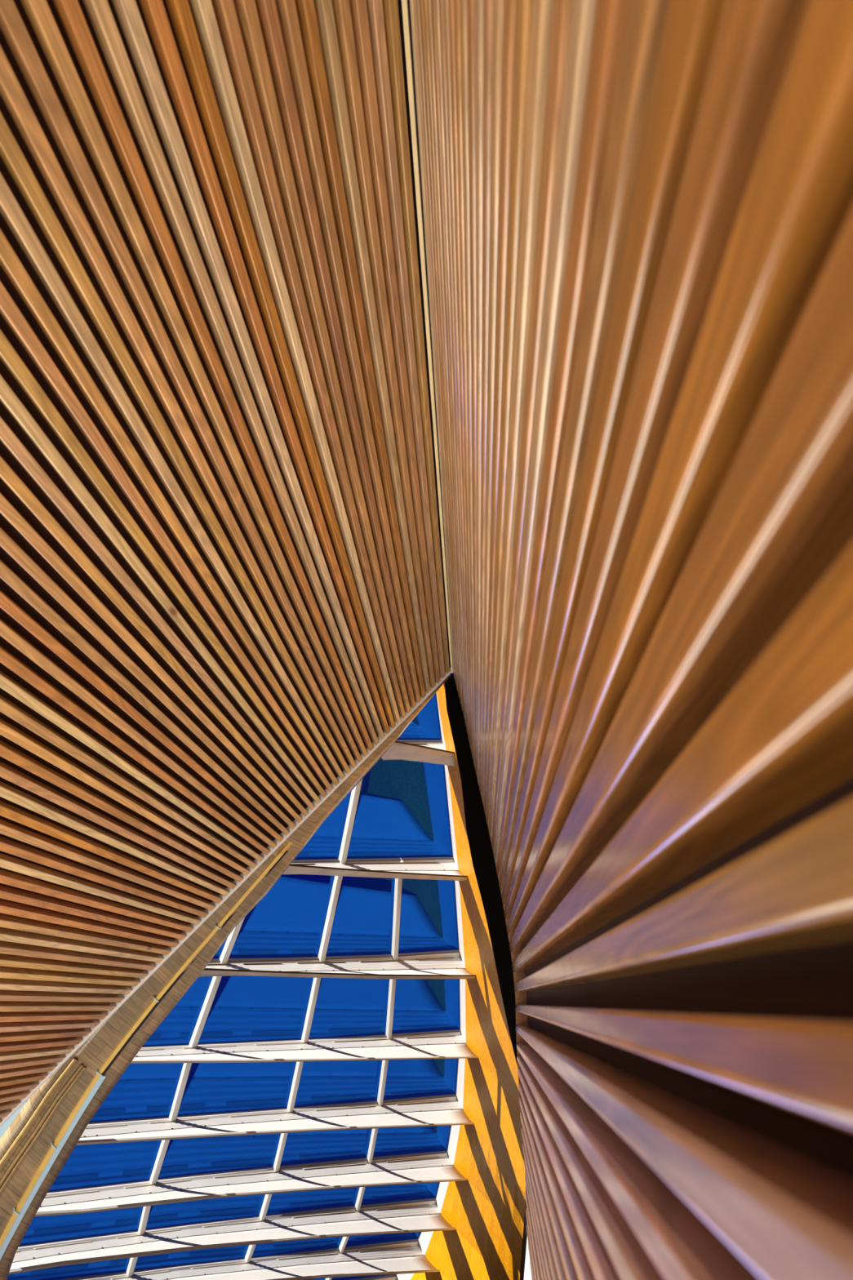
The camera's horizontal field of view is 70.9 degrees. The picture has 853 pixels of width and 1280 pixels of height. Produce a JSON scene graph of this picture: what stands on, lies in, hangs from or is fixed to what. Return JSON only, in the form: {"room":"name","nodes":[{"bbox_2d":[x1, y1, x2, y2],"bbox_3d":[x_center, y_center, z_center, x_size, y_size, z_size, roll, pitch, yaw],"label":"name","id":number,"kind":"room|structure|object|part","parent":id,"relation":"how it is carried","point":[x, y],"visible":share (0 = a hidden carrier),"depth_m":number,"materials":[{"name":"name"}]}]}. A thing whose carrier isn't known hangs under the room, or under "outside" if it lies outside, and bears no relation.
{"room":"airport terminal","nodes":[
{"label":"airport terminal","id":0,"kind":"room"},
{"bbox_2d":[0,1101,26,1137],"bbox_3d":[-5.860,6.482,7.353,1.850,1.140,0.040,-8,-32,0],"label":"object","id":1,"kind":"object","parent":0,"point":[3,1128],"visible":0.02,"depth_m":7.53,"materials":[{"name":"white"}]},
{"bbox_2d":[0,0,451,1123],"bbox_3d":[-2.395,-0.003,2.814,5.656,4.895,9.448,-8,-32,0],"label":"slatted wall","id":2,"kind":"structure","parent":0,"point":[319,86],"depth_m":3.29,"materials":[{"name":"brown wood"}]},
{"bbox_2d":[0,667,451,1127],"bbox_3d":[-2.127,2.584,6.790,5.495,4.770,0.045,-8,-32,0],"label":"trim","id":3,"kind":"structure","parent":2,"relation":"attached to","point":[295,822],"depth_m":6.64,"materials":[{"name":"brown wood"}]},
{"bbox_2d":[410,675,527,1279],"bbox_3d":[0.822,10.755,13.641,2.967,13.404,20.037,-1,-32,-11],"label":"wall","id":4,"kind":"structure","parent":0,"point":[486,1211],"depth_m":13.35,"materials":[{"name":"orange paint"}]},
{"bbox_2d":[0,671,453,1279],"bbox_3d":[-2.276,3.513,7.062,6.067,6.269,0.991,-14,-32,10],"label":"beam","id":5,"kind":"structure","parent":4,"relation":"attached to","point":[36,1146],"depth_m":6.70,"materials":[{"name":"brown wood"}]},
{"bbox_3d":[-4.325,5.449,6.113,1.343,1.818,0.081,-13,-32,9],"label":"moulding","id":6,"kind":"part","parent":5,"relation":"part of","materials":[{"name":"brown wood"}]},
{"bbox_3d":[-4.277,5.547,6.175,1.325,1.817,0.063,-14,-32,10],"label":"moulding","id":7,"kind":"part","parent":5,"relation":"part of","materials":[{"name":"brown wood"}]},
{"bbox_3d":[-4.258,5.589,6.202,1.321,1.819,0.066,-15,-32,11],"label":"moulding","id":8,"kind":"part","parent":5,"relation":"part of","materials":[{"name":"brown wood"}]},
{"bbox_3d":[-3.058,4.413,6.826,3.916,4.370,0.269,-13,-32,9],"label":"brass rail","id":9,"kind":"part","parent":5,"relation":"part of","materials":[{"name":"gold metal"}]},
{"bbox_2d":[8,1204,456,1274],"bbox_3d":[-2.905,13.042,13.046,1.665,3.048,14.565,-23,-35,23],"label":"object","id":10,"kind":"object","parent":4,"relation":"attached to","point":[418,1218],"visible":0.96,"depth_m":12.18,"materials":[{"name":"metal"}]},
{"bbox_3d":[-2.599,12.615,12.471,0.158,2.967,13.667,-22,-34,21],"label":"hem rod","id":11,"kind":"part","parent":10,"relation":"part of","materials":[{"name":"white metal"}]},
{"bbox_2d":[17,1154,453,1252],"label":"window","id":12,"kind":"structure","parent":4,"relation":"in","point":[442,1187],"depth_m":13.23,"materials":[{"name":"white metal"}]},
{"bbox_2d":[59,1200,439,1279],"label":"window","id":13,"kind":"structure","parent":4,"relation":"in","point":[424,1237],"depth_m":14.20,"materials":[{"name":"white metal"}]},
{"bbox_2d":[34,1156,467,1217],"bbox_3d":[-2.725,11.476,12.562,1.680,2.386,13.548,-23,-35,23],"label":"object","id":14,"kind":"object","parent":4,"relation":"attached to","point":[433,1169],"visible":0.91,"depth_m":11.88,"materials":[{"name":"metal"}]},
{"bbox_3d":[-2.302,10.982,11.899,0.089,2.311,12.601,-23,-35,23],"label":"hem rod","id":15,"kind":"part","parent":14,"relation":"part of","materials":[{"name":"white metal"}]},
{"bbox_2d":[44,1096,462,1198],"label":"window","id":16,"kind":"structure","parent":4,"relation":"in","point":[455,1129],"depth_m":12.74,"materials":[{"name":"white metal"}]},
{"bbox_2d":[75,1099,474,1145],"bbox_3d":[-2.194,9.831,12.081,1.541,1.637,11.569,-25,-36,26],"label":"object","id":17,"kind":"object","parent":4,"relation":"attached to","point":[437,1113],"visible":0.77,"depth_m":11.63,"materials":[{"name":"metal"}]},
{"bbox_3d":[-1.868,9.345,11.393,0.046,1.556,10.557,-25,-36,25],"label":"hem rod","id":18,"kind":"part","parent":17,"relation":"part of","materials":[{"name":"white metal"}]},
{"bbox_2d":[110,1245,439,1279],"bbox_3d":[-3.305,14.320,13.350,1.653,3.642,15.144,-21,-34,21],"label":"sunshade","id":19,"kind":"object","parent":4,"relation":"attached to","point":[406,1259],"visible":1,"depth_m":14.54,"materials":[{"name":"metal"}]},
{"bbox_3d":[-2.972,13.930,12.843,0.221,3.555,14.358,-20,-34,19],"label":"hem rod","id":20,"kind":"part","parent":19,"relation":"part of","materials":[{"name":"white metal"}]},
{"bbox_2d":[85,1033,465,1128],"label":"window","id":21,"kind":"structure","parent":4,"relation":"in","point":[185,1070],"depth_m":12.16,"materials":[{"name":"white metal"}]},
{"bbox_2d":[140,955,466,1050],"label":"window","id":22,"kind":"structure","parent":4,"relation":"in","point":[215,980],"depth_m":11.54,"materials":[{"name":"white metal"}]},
{"bbox_2d":[130,1034,478,1063],"bbox_3d":[-1.779,7.949,11.442,1.457,1.092,9.648,-27,-37,28],"label":"sunshade","id":23,"kind":"object","parent":4,"relation":"attached to","point":[442,1046],"visible":0.79,"depth_m":11.26,"materials":[{"name":"metal"}]},
{"bbox_3d":[-1.503,7.536,10.745,0.045,0.905,8.695,-27,-37,28],"label":"hem rod","id":24,"kind":"part","parent":23,"relation":"part of","materials":[{"name":"white metal"}]},
{"bbox_2d":[207,857,465,967],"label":"window","id":25,"kind":"structure","parent":4,"relation":"in","point":[224,958],"depth_m":11.34,"materials":[{"name":"white metal"}]},
{"bbox_2d":[198,956,476,978],"bbox_3d":[-1.337,5.972,10.755,1.412,0.599,7.373,-29,-38,31],"label":"sunshade","id":26,"kind":"object","parent":4,"relation":"attached to","point":[451,967],"visible":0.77,"depth_m":10.93,"materials":[{"name":"metal"}]},
{"bbox_3d":[-1.128,5.595,10.053,0.050,0.354,6.442,-29,-38,31],"label":"hem rod","id":27,"kind":"part","parent":26,"relation":"part of","materials":[{"name":"black"}]},
{"bbox_2d":[324,1242,423,1279],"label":"window","id":28,"kind":"structure","parent":4,"relation":"in","point":[404,1276],"depth_m":18.56,"materials":[{"name":"white metal"}]},
{"bbox_2d":[291,742,457,867],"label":"window","id":29,"kind":"structure","parent":4,"relation":"in","point":[355,793],"depth_m":10.47,"materials":[{"name":"white metal"}]},
{"bbox_2d":[282,862,468,880],"bbox_3d":[-0.843,3.835,10.129,4.855,0.617,1.309,23,-43,-40],"label":"sunshade","id":30,"kind":"object","parent":4,"relation":"attached to","point":[407,870],"visible":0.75,"depth_m":10.16,"materials":[{"name":"metal"}]},
{"bbox_3d":[-0.679,3.622,9.376,3.999,0.051,0.031,23,-43,-40],"label":"hem rod","id":31,"kind":"part","parent":30,"relation":"part of","materials":[{"name":"black"}]},
{"bbox_3d":[-0.919,4.011,10.536,4.327,0.469,0.332,20,-41,-37],"label":"ribbed rail","id":32,"kind":"part","parent":30,"relation":"part of","materials":[{"name":"metal"}]},
{"bbox_2d":[381,740,455,766],"bbox_3d":[-0.255,1.662,9.423,2.311,0.753,1.142,21,-42,-38],"label":"sunshade","id":33,"kind":"object","parent":4,"relation":"attached to","point":[415,752],"visible":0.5,"depth_m":8.92,"materials":[{"name":"metal"}]},
{"bbox_3d":[-0.132,1.544,8.714,1.558,0.084,0.028,21,-42,-38],"label":"hem rod","id":34,"kind":"part","parent":33,"relation":"part of","materials":[{"name":"black"}]},
{"bbox_3d":[-0.321,1.780,9.841,1.811,0.498,0.286,16,-39,-33],"label":"ribbed rail","id":35,"kind":"part","parent":33,"relation":"part of","materials":[{"name":"metal"}]},
{"bbox_2d":[396,692,445,748],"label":"window","id":36,"kind":"structure","parent":4,"relation":"in","point":[427,741],"depth_m":10.32,"materials":[{"name":"white metal"}]},
{"bbox_2d":[524,1239,532,1279],"bbox_3d":[5.424,22.235,22.551,5.200,9.000,0.300,-8,-32,0],"label":"sky","id":37,"kind":"structure","parent":0,"point":[527,1273],"depth_m":22.01,"materials":[{"name":"white"}]},
{"bbox_2d":[524,778,852,1177],"bbox_3d":[0.392,0.386,2.370,0.587,5.660,9.495,-8,-32,0],"label":"wall","id":38,"kind":"structure","parent":0,"point":[816,984],"depth_m":0.81,"materials":[{"name":"brown wood"}]},
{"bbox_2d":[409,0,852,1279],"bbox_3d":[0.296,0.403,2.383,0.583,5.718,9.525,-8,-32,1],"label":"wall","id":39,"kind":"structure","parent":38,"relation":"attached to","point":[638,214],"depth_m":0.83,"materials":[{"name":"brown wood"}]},
{"bbox_2d":[401,0,453,672],"bbox_3d":[0.009,-2.050,3.895,0.032,0.036,9.490,-8,-32,0],"label":"wall gap","id":40,"kind":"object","parent":39,"relation":"attached to","point":[405,6],"depth_m":3.53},
{"bbox_2d":[444,674,517,1065],"bbox_3d":[0.666,2.294,6.899,0.425,4.338,0.100,-8,-32,0],"label":"gap","id":41,"kind":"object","parent":39,"relation":"attached to","point":[477,828],"depth_m":6.75,"materials":[{"name":"black"}]}
]}

